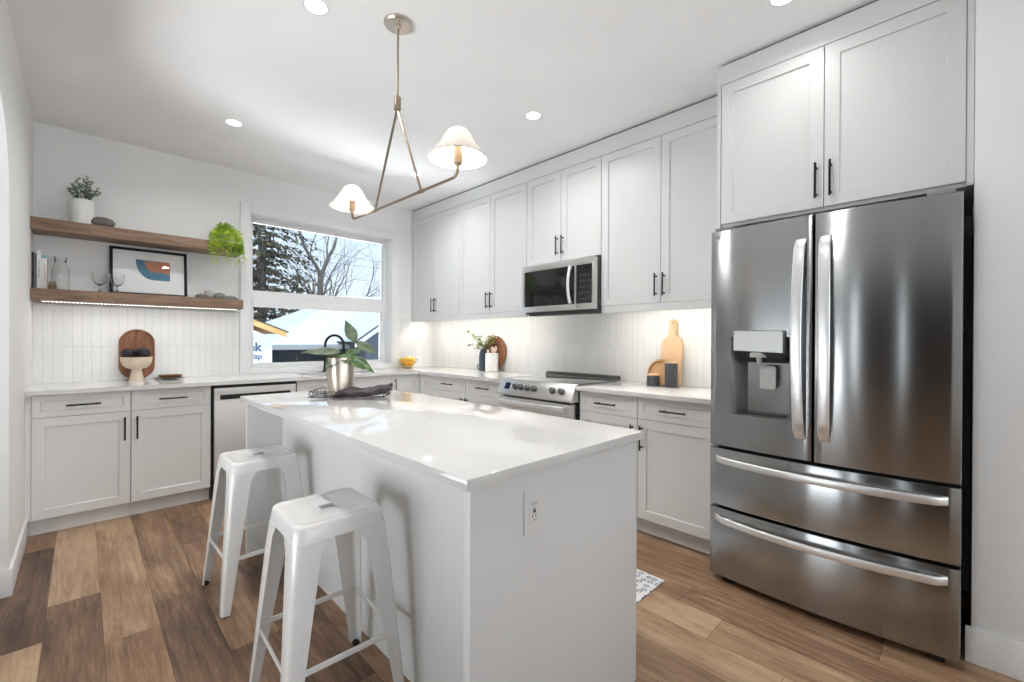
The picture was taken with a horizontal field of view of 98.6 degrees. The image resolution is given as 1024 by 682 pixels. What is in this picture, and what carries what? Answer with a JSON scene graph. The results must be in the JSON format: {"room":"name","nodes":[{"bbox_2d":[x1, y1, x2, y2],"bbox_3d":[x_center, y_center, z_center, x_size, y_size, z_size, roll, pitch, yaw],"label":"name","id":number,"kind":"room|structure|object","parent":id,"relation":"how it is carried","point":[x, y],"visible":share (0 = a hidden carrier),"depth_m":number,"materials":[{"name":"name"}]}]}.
{"room":"kitchen","nodes":[
{"label":"kitchen","id":0,"kind":"room"},
{"bbox_2d":[0,0,32,570],"bbox_3d":[0.695,-0.138,-1.176,0.155,2.735,11.747,0,0,-44],"label":"wall","id":1,"kind":"structure","parent":0,"point":[16,120],"depth_m":2.20,"materials":[{"name":"paint"}]},
{"bbox_2d":[0,519,27,598],"bbox_3d":[-2.726,1.140,2.335,0.168,0.128,0.862,0,0,-44],"label":"baseboard","id":2,"kind":"structure","parent":1,"relation":"attached to","point":[8,577],"depth_m":2.15,"materials":[{"name":"white paint"}]},
{"bbox_2d":[33,121,419,393],"bbox_3d":[-2.221,-0.166,4.324,3.660,2.735,0.200,0,0,-44],"label":"wall","id":3,"kind":"structure","parent":0,"point":[141,189],"depth_m":3.55,"materials":[{"name":"paint"}]},
{"bbox_2d":[33,303,239,383],"bbox_3d":[-2.899,0.019,3.519,1.259,0.562,0.008,0,0,-44],"label":"backsplash","id":4,"kind":"structure","parent":3,"relation":"attached to","point":[72,343],"depth_m":3.38,"materials":[{"name":"tile"}]},
{"bbox_2d":[30,216,242,257],"bbox_3d":[-2.821,-0.785,3.422,1.232,0.078,0.246,0,0,-44],"label":"shelf","id":5,"kind":"object","parent":3,"relation":"attached to","point":[38,225],"visible":0.86,"depth_m":3.24,"materials":[{"name":"brown wood"}]},
{"bbox_2d":[67,176,100,223],"bbox_3d":[-3.072,-1.006,3.166,0.184,0.362,0.166,0,0,-44],"label":"potted plant","id":6,"kind":"object","parent":5,"relation":"on","point":[81,210],"visible":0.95,"depth_m":3.13,"materials":[{"name":"green plant"}]},
{"bbox_2d":[91,217,114,226],"bbox_3d":[-2.990,-0.864,3.216,0.137,0.079,0.095,0,0,-44],"label":"stone","id":7,"kind":"object","parent":5,"relation":"on","point":[102,221],"visible":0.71,"depth_m":3.19,"materials":[{"name":"grey stone"}]},
{"bbox_2d":[207,221,247,267],"bbox_3d":[-2.436,-0.825,3.738,0.295,0.402,0.236,0,0,-44],"label":"trailing plant","id":8,"kind":"object","parent":5,"relation":"on","point":[222,233],"visible":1,"depth_m":3.68,"materials":[{"name":"green plant"}]},
{"bbox_2d":[30,288,242,309],"bbox_3d":[-2.823,-0.308,3.423,1.232,0.088,0.246,0,0,-44],"label":"shelf","id":9,"kind":"object","parent":3,"relation":"attached to","point":[36,294],"depth_m":3.26,"materials":[{"name":"brown wood"}]},
{"bbox_2d":[32,252,33,287],"bbox_3d":[-3.295,-0.479,3.032,0.009,0.250,0.122,0,0,-44],"label":"book","id":10,"kind":"object","parent":9,"relation":"on","point":[32,252],"visible":0.54,"depth_m":2.99,"materials":[{"name":"black paper"}]},
{"bbox_2d":[34,253,36,287],"bbox_3d":[-3.287,-0.476,3.041,0.013,0.245,0.122,0,0,-44],"label":"book","id":11,"kind":"object","parent":9,"relation":"on","point":[35,254],"visible":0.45,"depth_m":3.00,"materials":[{"name":"grey paper"}]},
{"bbox_2d":[37,250,42,287],"bbox_3d":[-3.277,-0.488,3.057,0.021,0.268,0.133,0,0,-44],"label":"book","id":12,"kind":"object","parent":9,"relation":"on","point":[39,252],"visible":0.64,"depth_m":3.01,"materials":[{"name":"white paper"}]},
{"bbox_2d":[41,255,47,288],"bbox_3d":[-3.259,-0.473,3.074,0.026,0.238,0.133,0,0,-44],"label":"book","id":13,"kind":"object","parent":9,"relation":"on","point":[44,257],"visible":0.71,"depth_m":3.03,"materials":[{"name":"white paper"}]},
{"bbox_2d":[51,256,69,289],"bbox_3d":[-3.148,-0.469,3.072,0.092,0.232,0.092,0,0,-44],"label":"glass carafe","id":14,"kind":"object","parent":9,"relation":"on","point":[60,272],"visible":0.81,"depth_m":3.04,"materials":[{"name":"clear"}]},
{"bbox_2d":[92,272,107,291],"bbox_3d":[-2.995,-0.423,3.201,0.088,0.140,0.088,0,0,-44],"label":"goblet","id":15,"kind":"object","parent":9,"relation":"on","point":[98,278],"visible":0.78,"depth_m":3.18,"materials":[{"name":"clear glass"}]},
{"bbox_2d":[109,273,124,292],"bbox_3d":[-2.917,-0.423,3.256,0.088,0.140,0.088,0,0,-44],"label":"goblet","id":16,"kind":"object","parent":9,"relation":"on","point":[117,280],"visible":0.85,"depth_m":3.23,"materials":[{"name":"clear glass"}]},
{"bbox_2d":[109,245,186,296],"bbox_3d":[-2.851,-0.536,3.470,0.472,0.367,0.064,0,0,-44],"label":"framed print","id":17,"kind":"object","parent":9,"relation":"on","point":[151,272],"visible":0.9,"depth_m":3.47,"materials":[{"name":"white paper"}]},
{"bbox_2d":[195,294,205,297],"bbox_3d":[-2.579,-0.372,3.655,0.079,0.040,0.059,0,0,-44],"label":"stone","id":18,"kind":"object","parent":9,"relation":"on","point":[197,295],"visible":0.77,"depth_m":3.63,"materials":[{"name":"grey stone"}]},
{"bbox_2d":[205,290,214,297],"bbox_3d":[-2.537,-0.391,3.698,0.061,0.078,0.083,0,0,23],"label":"stone","id":19,"kind":"object","parent":9,"relation":"on","point":[208,293],"visible":0.92,"depth_m":3.68,"materials":[{"name":"white stone"}]},
{"bbox_2d":[214,293,225,298],"bbox_3d":[-2.490,-0.381,3.751,0.090,0.059,0.059,0,0,-44],"label":"stone","id":20,"kind":"object","parent":9,"relation":"on","point":[217,295],"visible":0.79,"depth_m":3.73,"materials":[{"name":"grey stone"}]},
{"bbox_2d":[225,296,237,299],"bbox_3d":[-2.435,-0.371,3.810,0.120,0.040,0.056,0,0,-44],"label":"stone","id":21,"kind":"object","parent":9,"relation":"on","point":[227,297],"visible":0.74,"depth_m":3.79,"materials":[{"name":"grey stone"}]},
{"bbox_2d":[240,202,399,374],"bbox_3d":[-1.935,-0.474,4.582,1.601,1.552,0.208,0,0,-44],"label":"window","id":22,"kind":"structure","parent":3,"relation":"in","point":[387,306],"depth_m":4.48,"materials":[{"name":"white paint"}]},
{"bbox_2d":[400,319,433,366],"bbox_3d":[-1.128,0.023,5.247,0.480,0.562,0.008,0,0,-44],"label":"backsplash","id":23,"kind":"structure","parent":3,"relation":"attached to","point":[416,338],"depth_m":5.25,"materials":[{"name":"tile"}]},
{"bbox_2d":[6,0,967,210],"bbox_3d":[1.198,-1.564,-0.644,5.710,0.120,12.020,0,0,-44],"label":"ceiling","id":24,"kind":"structure","parent":0,"point":[312,95],"depth_m":2.50,"materials":[{"name":"paint"}]},
{"bbox_2d":[224,119,243,126],"bbox_3d":[-1.945,-1.526,3.083,0.114,0.004,0.114,0,0,-44],"label":"recessed light","id":25,"kind":"object","parent":24,"relation":"in","point":[232,122],"visible":1,"depth_m":3.08,"materials":[{"name":"white"}]},
{"bbox_2d":[227,120,241,125],"bbox_3d":[-1.945,-1.527,3.083,0.089,0.001,0.089,0,0,-44],"label":"diffuser","id":26,"kind":"object","parent":25,"relation":"attached to","point":[232,122],"depth_m":3.08,"materials":[{"name":"white plastic"}]},
{"bbox_2d":[302,0,329,15],"bbox_3d":[-0.890,-1.518,2.001,0.114,0.004,0.114,0,0,-44],"label":"recessed light","id":27,"kind":"object","parent":24,"relation":"in","point":[316,7],"visible":1,"depth_m":2.01,"materials":[{"name":"white paint"}]},
{"bbox_2d":[305,0,326,13],"bbox_3d":[-0.890,-1.519,2.001,0.089,0.001,0.089,0,0,-44],"label":"diffuser","id":28,"kind":"object","parent":27,"relation":"attached to","point":[315,6],"depth_m":2.00,"materials":[{"name":"white plastic"}]},
{"bbox_2d":[330,13,486,219],"bbox_3d":[-0.549,-1.089,2.108,0.234,0.860,1.196,0,1,-44],"label":"pendant lamp","id":29,"kind":"object","parent":24,"relation":"hanging from","point":[457,150],"visible":1,"depth_m":2.04,"materials":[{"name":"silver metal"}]},
{"bbox_2d":[349,201,355,211],"bbox_3d":[-0.889,-0.760,2.456,0.036,0.078,0.036,0,1,-44],"label":"socket","id":30,"kind":"object","parent":29,"relation":"attached to","point":[352,205],"depth_m":2.44,"materials":[{"name":"gold metal"}]},
{"bbox_2d":[453,146,462,165],"bbox_3d":[-0.217,-0.746,1.768,0.036,0.078,0.036,0,1,-44],"label":"socket","id":31,"kind":"object","parent":29,"relation":"attached to","point":[457,151],"depth_m":1.75,"materials":[{"name":"gold metal"}]},
{"bbox_2d":[410,172,421,176],"bbox_3d":[-0.876,-1.524,4.025,0.114,0.004,0.114,0,0,-44],"label":"recessed light","id":32,"kind":"object","parent":24,"relation":"in","point":[411,173],"visible":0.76,"depth_m":4.03,"materials":[{"name":"white"}]},
{"bbox_2d":[525,111,541,119],"bbox_3d":[0.143,-1.516,2.965,0.114,0.004,0.114,0,0,-44],"label":"recessed light","id":33,"kind":"object","parent":24,"relation":"in","point":[533,115],"visible":1,"depth_m":2.96,"materials":[{"name":"white"}]},
{"bbox_2d":[527,113,539,118],"bbox_3d":[0.143,-1.516,2.965,0.089,0.001,0.089,0,0,-44],"label":"diffuser","id":34,"kind":"object","parent":33,"relation":"attached to","point":[531,115],"depth_m":2.96,"materials":[{"name":"white plastic"}]},
{"bbox_2d":[768,0,792,6],"bbox_3d":[1.191,-1.508,1.933,0.114,0.004,0.114,0,0,-44],"label":"recessed light","id":35,"kind":"object","parent":24,"relation":"in","point":[773,3],"visible":1,"depth_m":1.96,"materials":[{"name":"white"}]},
{"bbox_2d":[772,0,789,4],"bbox_3d":[1.191,-1.508,1.933,0.089,0.001,0.089,0,0,-44],"label":"diffuser","id":36,"kind":"object","parent":35,"relation":"attached to","point":[776,2],"depth_m":1.96,"materials":[{"name":"white plastic"}]},
{"bbox_2d":[0,487,1021,681],"bbox_3d":[1.195,1.281,-0.627,6.017,0.100,12.020,0,0,-44],"label":"floor","id":37,"kind":"structure","parent":0,"point":[122,599],"depth_m":1.88,"materials":[{"name":"brown wood"}]},
{"bbox_2d":[25,390,130,535],"bbox_3d":[-2.951,0.766,3.016,0.484,0.870,0.612,0,0,-44],"label":"base cabinet","id":38,"kind":"object","parent":37,"relation":"on","point":[81,442],"depth_m":2.82,"materials":[{"name":"paint"}]},
{"bbox_2d":[24,366,540,396],"bbox_3d":[-1.495,0.321,3.578,3.352,0.028,1.886,0,0,-44],"label":"countertop","id":39,"kind":"structure","parent":38,"relation":"on","point":[40,389],"depth_m":3.56,"materials":[{"name":"white stone"}]},
{"bbox_2d":[120,356,152,380],"bbox_3d":[-2.845,0.211,3.338,0.191,0.180,0.191,0,0,-44],"label":"pedestal bowl","id":40,"kind":"object","parent":39,"relation":"on","point":[136,364],"visible":0.94,"depth_m":3.30,"materials":[{"name":"beige ceramic"}]},
{"bbox_2d":[120,348,134,356],"bbox_3d":[-2.874,0.096,3.294,0.086,0.082,0.087,0,0,-44],"label":"seed pod","id":41,"kind":"object","parent":40,"relation":"in","point":[126,352],"visible":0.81,"depth_m":3.27,"materials":[{"name":"black plant"}]},
{"bbox_2d":[136,348,150,356],"bbox_3d":[-2.815,0.094,3.366,0.093,0.089,0.093,0,0,-44],"label":"seed pod","id":42,"kind":"object","parent":40,"relation":"in","point":[142,352],"visible":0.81,"depth_m":3.34,"materials":[{"name":"black plant"}]},
{"bbox_2d":[119,329,154,377],"bbox_3d":[-2.928,0.103,3.441,0.216,0.390,0.062,0,0,-44],"label":"oval tray","id":43,"kind":"object","parent":39,"relation":"on","point":[136,338],"visible":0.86,"depth_m":3.45,"materials":[{"name":"brown wood"}]},
{"bbox_2d":[154,376,182,378],"bbox_3d":[-2.706,0.292,3.474,0.196,0.014,0.196,0,0,-44],"label":"plate","id":44,"kind":"object","parent":39,"relation":"on","point":[181,376],"visible":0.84,"depth_m":3.42,"materials":[{"name":"white ceramic"}]},
{"bbox_2d":[158,374,181,377],"bbox_3d":[-2.699,0.279,3.481,0.152,0.026,0.112,0,0,-44],"label":"wooden dish","id":45,"kind":"object","parent":44,"relation":"on","point":[164,375],"visible":0.91,"depth_m":3.45,"materials":[{"name":"brown wood"}]},
{"bbox_2d":[322,334,344,371],"bbox_3d":[-1.771,0.117,4.401,0.238,0.372,0.081,0,0,4],"label":"faucet","id":46,"kind":"object","parent":39,"relation":"on","point":[331,335],"visible":0.77,"depth_m":4.37,"materials":[{"name":"black metal"}]},
{"bbox_2d":[398,359,416,367],"bbox_3d":[-1.181,0.254,4.990,0.220,0.100,0.220,0,0,-44],"label":"glass bowl","id":47,"kind":"object","parent":39,"relation":"on","point":[406,363],"visible":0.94,"depth_m":4.92,"materials":[{"name":"yellow"}]},
{"bbox_2d":[477,349,486,370],"bbox_3d":[-0.304,0.197,4.604,0.091,0.225,0.090,0,0,-44],"label":"vase","id":48,"kind":"object","parent":39,"relation":"on","point":[483,352],"visible":0.86,"depth_m":4.57,"materials":[{"name":"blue ceramic"}]},
{"bbox_2d":[466,330,496,348],"bbox_3d":[-0.317,0.058,4.610,0.321,0.344,0.145,0,0,-2],"label":"greenery","id":49,"kind":"object","parent":48,"relation":"in","point":[480,343],"visible":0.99,"depth_m":4.60,"materials":[{"name":"green plant"}]},
{"bbox_2d":[485,353,497,371],"bbox_3d":[-0.206,0.217,4.484,0.136,0.186,0.136,0,0,-44],"label":"crock","id":50,"kind":"object","parent":39,"relation":"on","point":[491,359],"visible":1,"depth_m":4.43,"materials":[{"name":"white ceramic"}]},
{"bbox_2d":[487,346,496,352],"bbox_3d":[-0.201,0.165,4.479,0.071,0.229,0.108,0,0,-44],"label":"wooden utensils","id":51,"kind":"object","parent":50,"relation":"in","point":[493,350],"visible":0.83,"depth_m":4.47,"materials":[{"name":"beige wood"}]},
{"bbox_2d":[483,336,506,368],"bbox_3d":[-0.189,0.127,4.602,0.075,0.367,0.370,0,0,-44],"label":"round board","id":52,"kind":"object","parent":39,"relation":"on","point":[499,342],"visible":0.5,"depth_m":4.53,"materials":[{"name":"brown wood"}]},
{"bbox_2d":[130,386,210,514],"bbox_3d":[-2.614,0.767,3.345,0.455,0.870,0.612,0,0,-44],"label":"base cabinet","id":53,"kind":"object","parent":37,"relation":"on","point":[170,461],"visible":0.99,"depth_m":3.15,"materials":[{"name":"paint"}]},
{"bbox_2d":[202,445,302,618],"bbox_3d":[-1.262,0.884,2.191,0.397,0.654,0.397,0,0,45],"label":"bar stool","id":54,"kind":"object","parent":37,"relation":"on","point":[235,471],"visible":0.69,"depth_m":2.11,"materials":[{"name":"white metal"}]},
{"bbox_2d":[210,381,295,499],"bbox_3d":[-2.240,0.769,3.725,0.600,0.868,0.582,0,0,-44],"label":"dishwasher","id":55,"kind":"object","parent":37,"relation":"on","point":[228,413],"visible":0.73,"depth_m":3.39,"materials":[{"name":"silver metal"}]},
{"bbox_2d":[249,488,403,681],"bbox_3d":[-0.635,0.889,1.511,0.397,0.654,0.397,0,0,-43],"label":"bar stool","id":56,"kind":"object","parent":37,"relation":"on","point":[299,529],"visible":1,"depth_m":1.47,"materials":[{"name":"white metal"}]},
{"bbox_2d":[295,375,390,391],"bbox_3d":[-1.697,0.769,4.240,0.884,0.870,0.612,0,0,-44],"label":"base cabinet","id":57,"kind":"object","parent":37,"relation":"on","point":[303,385],"visible":0.09,"depth_m":4.10,"materials":[{"name":"paint"}]},
{"bbox_2d":[391,374,418,393],"bbox_3d":[-1.266,0.770,4.662,0.318,0.870,0.612,0,0,-44],"label":"base cabinet","id":58,"kind":"object","parent":37,"relation":"on","point":[406,382],"visible":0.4,"depth_m":4.48,"materials":[{"name":"paint"}]},
{"bbox_2d":[246,404,636,681],"bbox_3d":[-0.522,0.780,2.026,0.765,0.870,2.008,0,0,-44],"label":"kitchen island","id":59,"kind":"object","parent":37,"relation":"on","point":[531,577],"visible":0.63,"depth_m":1.42,"materials":[{"name":"paint"}]},
{"bbox_2d":[240,386,643,491],"bbox_3d":[-0.528,0.330,2.025,0.803,0.028,2.040,0,0,-44],"label":"island countertop","id":60,"kind":"structure","parent":59,"relation":"on","point":[465,446],"depth_m":1.54,"materials":[{"name":"white stone"}]},
{"bbox_2d":[308,388,390,397],"bbox_3d":[-0.914,0.293,2.508,0.414,0.034,0.194,0,0,-4],"label":"wire tray","id":61,"kind":"object","parent":60,"relation":"on","point":[314,391],"visible":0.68,"depth_m":2.46,"materials":[{"name":"black metal"}]},
{"bbox_2d":[327,358,353,395],"bbox_3d":[-0.959,0.198,2.475,0.145,0.212,0.147,0,0,-44],"label":"vase","id":62,"kind":"object","parent":61,"relation":"on","point":[340,376],"visible":0.77,"depth_m":2.41,"materials":[{"name":"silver metal"}]},
{"bbox_2d":[301,320,378,372],"bbox_3d":[-0.967,0.084,2.493,0.425,0.410,0.212,0,0,-5],"label":"leafy branch","id":63,"kind":"object","parent":62,"relation":"in","point":[351,333],"visible":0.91,"depth_m":2.46,"materials":[{"name":"green plant"}]},
{"bbox_2d":[330,383,392,397],"bbox_3d":[-0.828,0.270,2.441,0.306,0.073,0.154,0,0,-4],"label":"cloth","id":64,"kind":"object","parent":61,"relation":"on","point":[357,392],"visible":1,"depth_m":2.38,"materials":[{"name":"grey fabric"}]},
{"bbox_2d":[523,486,541,535],"bbox_3d":[0.058,0.459,1.194,0.072,0.117,0.005,0,0,-44],"label":"outlet","id":65,"kind":"object","parent":59,"relation":"attached to","point":[532,495],"depth_m":1.19,"materials":[{"name":"white plastic"}]},
{"bbox_2d":[530,497,537,524],"bbox_3d":[0.059,0.459,1.192,0.033,0.067,0.003,0,0,-44],"label":"socket","id":66,"kind":"object","parent":59,"relation":"attached to","point":[533,500],"depth_m":1.19,"materials":[{"name":"white plastic"}]},
{"bbox_2d":[433,375,465,400],"bbox_3d":[-0.417,0.774,4.406,0.612,0.870,0.519,0,0,-44],"label":"base cabinet","id":67,"kind":"object","parent":37,"relation":"on","point":[444,387],"visible":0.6,"depth_m":4.21,"materials":[{"name":"paint"}]},
{"bbox_2d":[420,374,432,395],"bbox_3d":[-0.870,0.721,4.499,0.020,0.760,0.244,0,0,-44],"label":"cabinet filler","id":68,"kind":"object","parent":67,"relation":"attached to","point":[426,381],"visible":0.24,"depth_m":4.50,"materials":[{"name":"paint"}]},
{"bbox_2d":[464,379,504,406],"bbox_3d":[-0.054,0.777,4.034,0.612,0.870,0.517,0,0,-44],"label":"base cabinet","id":69,"kind":"object","parent":37,"relation":"on","point":[477,391],"visible":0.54,"depth_m":3.86,"materials":[{"name":"paint"}]},
{"bbox_2d":[497,371,620,419],"bbox_3d":[0.348,0.745,3.524,0.690,0.942,0.762,0,0,-44],"label":"range","id":70,"kind":"object","parent":37,"relation":"on","point":[552,393],"visible":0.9,"depth_m":3.32,"materials":[{"name":"silver metal"}]},
{"bbox_2d":[505,374,620,385],"bbox_3d":[0.397,0.309,3.569,0.555,0.011,0.762,0,0,-44],"label":"cooktop","id":71,"kind":"object","parent":70,"relation":"in","point":[564,379],"depth_m":3.50,"materials":[{"name":"black glass"}]},
{"bbox_2d":[580,391,641,530],"bbox_3d":[0.825,0.784,3.133,0.612,0.870,0.452,0,0,-44],"label":"base cabinet","id":72,"kind":"object","parent":37,"relation":"on","point":[600,408],"visible":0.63,"depth_m":2.92,"materials":[{"name":"paint"}]},
{"bbox_2d":[636,569,664,603],"bbox_3d":[0.013,1.212,2.573,0.618,0.007,1.548,0,0,-44],"label":"rug","id":73,"kind":"object","parent":37,"relation":"on","point":[646,583],"visible":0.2,"depth_m":2.20,"materials":[{"name":"white fabric"}]},
{"bbox_2d":[637,397,712,554],"bbox_3d":[1.152,0.786,2.798,0.612,0.870,0.480,0,0,-44],"label":"base cabinet","id":74,"kind":"object","parent":37,"relation":"on","point":[674,502],"visible":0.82,"depth_m":2.61,"materials":[{"name":"paint"}]},
{"bbox_2d":[576,381,710,404],"bbox_3d":[1.001,0.335,2.965,0.634,0.028,0.938,0,0,-44],"label":"countertop","id":75,"kind":"structure","parent":74,"relation":"on","point":[691,394],"depth_m":2.85,"materials":[{"name":"white stone"}]},
{"bbox_2d":[647,373,659,385],"bbox_3d":[1.012,0.277,3.160,0.090,0.084,0.090,0,0,-44],"label":"canister","id":76,"kind":"object","parent":75,"relation":"on","point":[653,379],"visible":1,"depth_m":3.12,"materials":[{"name":"grey ceramic"}]},
{"bbox_2d":[646,359,666,385],"bbox_3d":[1.082,0.227,3.202,0.061,0.190,0.200,0,0,-44],"label":"tray","id":77,"kind":"object","parent":75,"relation":"on","point":[657,366],"visible":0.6,"depth_m":3.22,"materials":[{"name":"brown wood"}]},
{"bbox_2d":[665,361,677,387],"bbox_3d":[1.107,0.232,3.063,0.088,0.176,0.088,0,0,-44],"label":"canister","id":78,"kind":"object","parent":75,"relation":"on","point":[671,368],"visible":1,"depth_m":3.03,"materials":[{"name":"grey ceramic"}]},
{"bbox_2d":[661,319,682,385],"bbox_3d":[1.161,0.081,3.198,0.075,0.480,0.160,0,0,-44],"label":"paddle board","id":79,"kind":"object","parent":75,"relation":"on","point":[672,345],"visible":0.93,"depth_m":3.19,"materials":[{"name":"brown wood"}]},
{"bbox_2d":[710,188,963,662],"bbox_3d":[1.570,0.326,2.172,0.858,1.796,0.909,0,0,-44],"label":"fridge","id":80,"kind":"object","parent":37,"relation":"on","point":[837,335],"visible":1,"depth_m":1.84,"materials":[{"name":"grey metal"}]},
{"bbox_2d":[617,215,971,591],"bbox_3d":[0.700,-0.151,3.841,0.154,2.735,4.572,0,0,-44],"label":"wall","id":81,"kind":"structure","parent":0,"point":[967,235],"depth_m":2.16,"materials":[{"name":"paint"}]},
{"bbox_2d":[411,206,459,317],"bbox_3d":[-0.758,-0.833,4.956,0.362,1.121,0.932,0,0,-44],"label":"upper cabinet","id":82,"kind":"object","parent":81,"relation":"attached to","point":[436,238],"depth_m":4.82,"materials":[{"name":"paint"}]},
{"bbox_2d":[460,182,526,314],"bbox_3d":[-0.101,-0.828,4.282,0.362,1.121,0.948,0,0,-44],"label":"upper cabinet","id":83,"kind":"object","parent":81,"relation":"attached to","point":[493,228],"visible":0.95,"depth_m":4.15,"materials":[{"name":"paint"}]},
{"bbox_2d":[412,311,527,321],"bbox_3d":[-0.521,-0.242,4.523,0.019,0.052,1.869,0,0,-44],"label":"rail","id":84,"kind":"object","parent":83,"relation":"attached to","point":[516,313],"visible":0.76,"depth_m":4.38,"materials":[{"name":"paint"}]},
{"bbox_2d":[527,156,601,266],"bbox_3d":[0.501,-1.015,3.666,0.362,0.738,0.768,0,0,-44],"label":"upper cabinet","id":85,"kind":"object","parent":81,"relation":"attached to","point":[564,207],"visible":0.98,"depth_m":3.53,"materials":[{"name":"paint"}]},
{"bbox_2d":[522,256,601,316],"bbox_3d":[0.476,-0.419,3.633,0.446,0.418,0.752,0,0,-44],"label":"microwave","id":86,"kind":"object","parent":85,"relation":"attached to","point":[569,287],"visible":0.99,"depth_m":3.47,"materials":[{"name":"grey metal"}]},
{"bbox_2d":[434,308,710,387],"bbox_3d":[0.300,0.029,4.134,0.008,0.570,3.595,0,0,-44],"label":"backsplash","id":87,"kind":"structure","parent":81,"relation":"attached to","point":[624,345],"depth_m":3.77,"materials":[{"name":"tile"}]},
{"bbox_2d":[601,116,716,312],"bbox_3d":[1.098,-0.792,3.054,0.362,1.175,0.940,0,0,-44],"label":"upper cabinet","id":88,"kind":"object","parent":81,"relation":"attached to","point":[659,194],"depth_m":2.95,"materials":[{"name":"paint"}]},
{"bbox_2d":[411,95,716,221],"bbox_3d":[0.190,-1.454,4.017,0.332,0.133,3.594,0,0,-44],"label":"crown molding","id":89,"kind":"structure","parent":88,"relation":"attached to","point":[706,109],"depth_m":3.38,"materials":[{"name":"paint"}]},
{"bbox_2d":[717,0,974,228],"bbox_3d":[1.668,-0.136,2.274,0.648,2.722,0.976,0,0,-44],"label":"upper cabinet","id":90,"kind":"object","parent":81,"relation":"attached to","point":[877,114],"depth_m":1.99,"materials":[{"name":"paint"}]},
{"bbox_2d":[721,0,938,85],"bbox_3d":[1.487,-1.451,2.074,0.030,0.117,0.956,0,0,-44],"label":"crown molding","id":91,"kind":"structure","parent":90,"relation":"attached to","point":[877,12],"depth_m":2.08,"materials":[{"name":"paint"}]},
{"bbox_2d":[969,0,1023,642],"bbox_3d":[4.564,-0.121,-0.596,0.820,2.735,7.174,0,0,-44],"label":"wall","id":92,"kind":"structure","parent":0,"point":[996,514],"depth_m":1.64,"materials":[{"name":"paint"}]},
{"bbox_2d":[965,624,1023,681],"bbox_3d":[4.254,1.178,-0.878,0.012,0.136,7.190,0,0,-44],"label":"baseboard","id":93,"kind":"structure","parent":92,"relation":"attached to","point":[994,652],"depth_m":1.64,"materials":[{"name":"white paint"}]},
{"label":"outside","id":94,"kind":"structure","parent":0,"visible":0},
{"bbox_3d":[-26.099,2.191,41.057,60.000,0.200,84.800,0,0,-44],"label":"snowy ground","id":95,"kind":"structure","parent":94,"visible":0},
{"bbox_2d":[253,318,288,362],"bbox_3d":[-7.845,0.511,8.396,5.260,3.505,4.630,0,0,-44],"label":"building","id":96,"kind":"structure","parent":95,"relation":"on","point":[262,344],"depth_m":8.53,"materials":[{"name":"white"}]},
{"bbox_2d":[253,223,330,321],"bbox_3d":[-10.313,-5.273,18.006,6.050,15.000,6.202,0,0,-17],"label":"conifer","id":97,"kind":"object","parent":95,"relation":"on","point":[259,275],"visible":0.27,"depth_m":17.87,"materials":[{"name":"green plant"}]},
{"bbox_2d":[275,270,311,315],"bbox_3d":[-11.119,-0.714,23.156,4.512,6.153,5.210,0,0,25],"label":"conifer","id":98,"kind":"object","parent":95,"relation":"on","point":[292,278],"visible":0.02,"depth_m":23.12,"materials":[{"name":"green plant"}]},
{"bbox_2d":[283,231,359,295],"bbox_3d":[-10.009,-3.626,21.768,4.614,11.726,8.551,0,0,-25],"label":"bare tree","id":99,"kind":"object","parent":95,"relation":"on","point":[320,273],"visible":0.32,"depth_m":21.45,"materials":[{"name":"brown plant"}]},
{"bbox_2d":[264,295,379,361],"bbox_3d":[-4.946,0.305,16.952,10.200,3.900,7.230,0,0,-44],"label":"garage","id":100,"kind":"structure","parent":95,"relation":"on","point":[308,329],"depth_m":12.26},
{"bbox_2d":[291,242,368,295],"bbox_3d":[-8.000,-1.216,19.769,5.029,6.943,4.447,0,0,18],"label":"bare tree","id":101,"kind":"object","parent":95,"relation":"on","point":[314,282],"visible":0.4,"depth_m":19.64,"materials":[{"name":"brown plant"}]},
{"bbox_2d":[289,240,380,296],"bbox_3d":[-8.621,-1.844,24.156,5.439,8.233,8.126,0,0,11],"label":"bare tree","id":102,"kind":"object","parent":95,"relation":"on","point":[373,274],"visible":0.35,"depth_m":23.12,"materials":[{"name":"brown plant"}]},
{"bbox_2d":[335,312,378,359],"bbox_3d":[-3.740,0.515,13.568,3.500,3.511,2.760,0,0,-44],"label":"shed","id":103,"kind":"object","parent":95,"relation":"on","point":[366,324],"visible":0.16,"depth_m":11.95,"materials":[{"name":"grey"}]},
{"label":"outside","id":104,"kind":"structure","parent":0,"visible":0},
{"bbox_2d":[255,236,380,262],"bbox_3d":[-5.460,-3.731,20.494,12.801,0.463,0.013,0,0,-44],"label":"utility wire","id":105,"kind":"object","parent":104,"point":[255,236],"visible":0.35,"depth_m":18.07,"materials":[{"name":"grey plastic"}]},
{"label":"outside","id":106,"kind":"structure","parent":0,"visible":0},
{"bbox_2d":[255,251,380,268],"bbox_3d":[-5.461,-3.514,20.495,12.801,0.496,0.013,0,0,-44],"label":"utility wire","id":107,"kind":"object","parent":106,"point":[255,251],"visible":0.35,"depth_m":17.99,"materials":[{"name":"grey plastic"}]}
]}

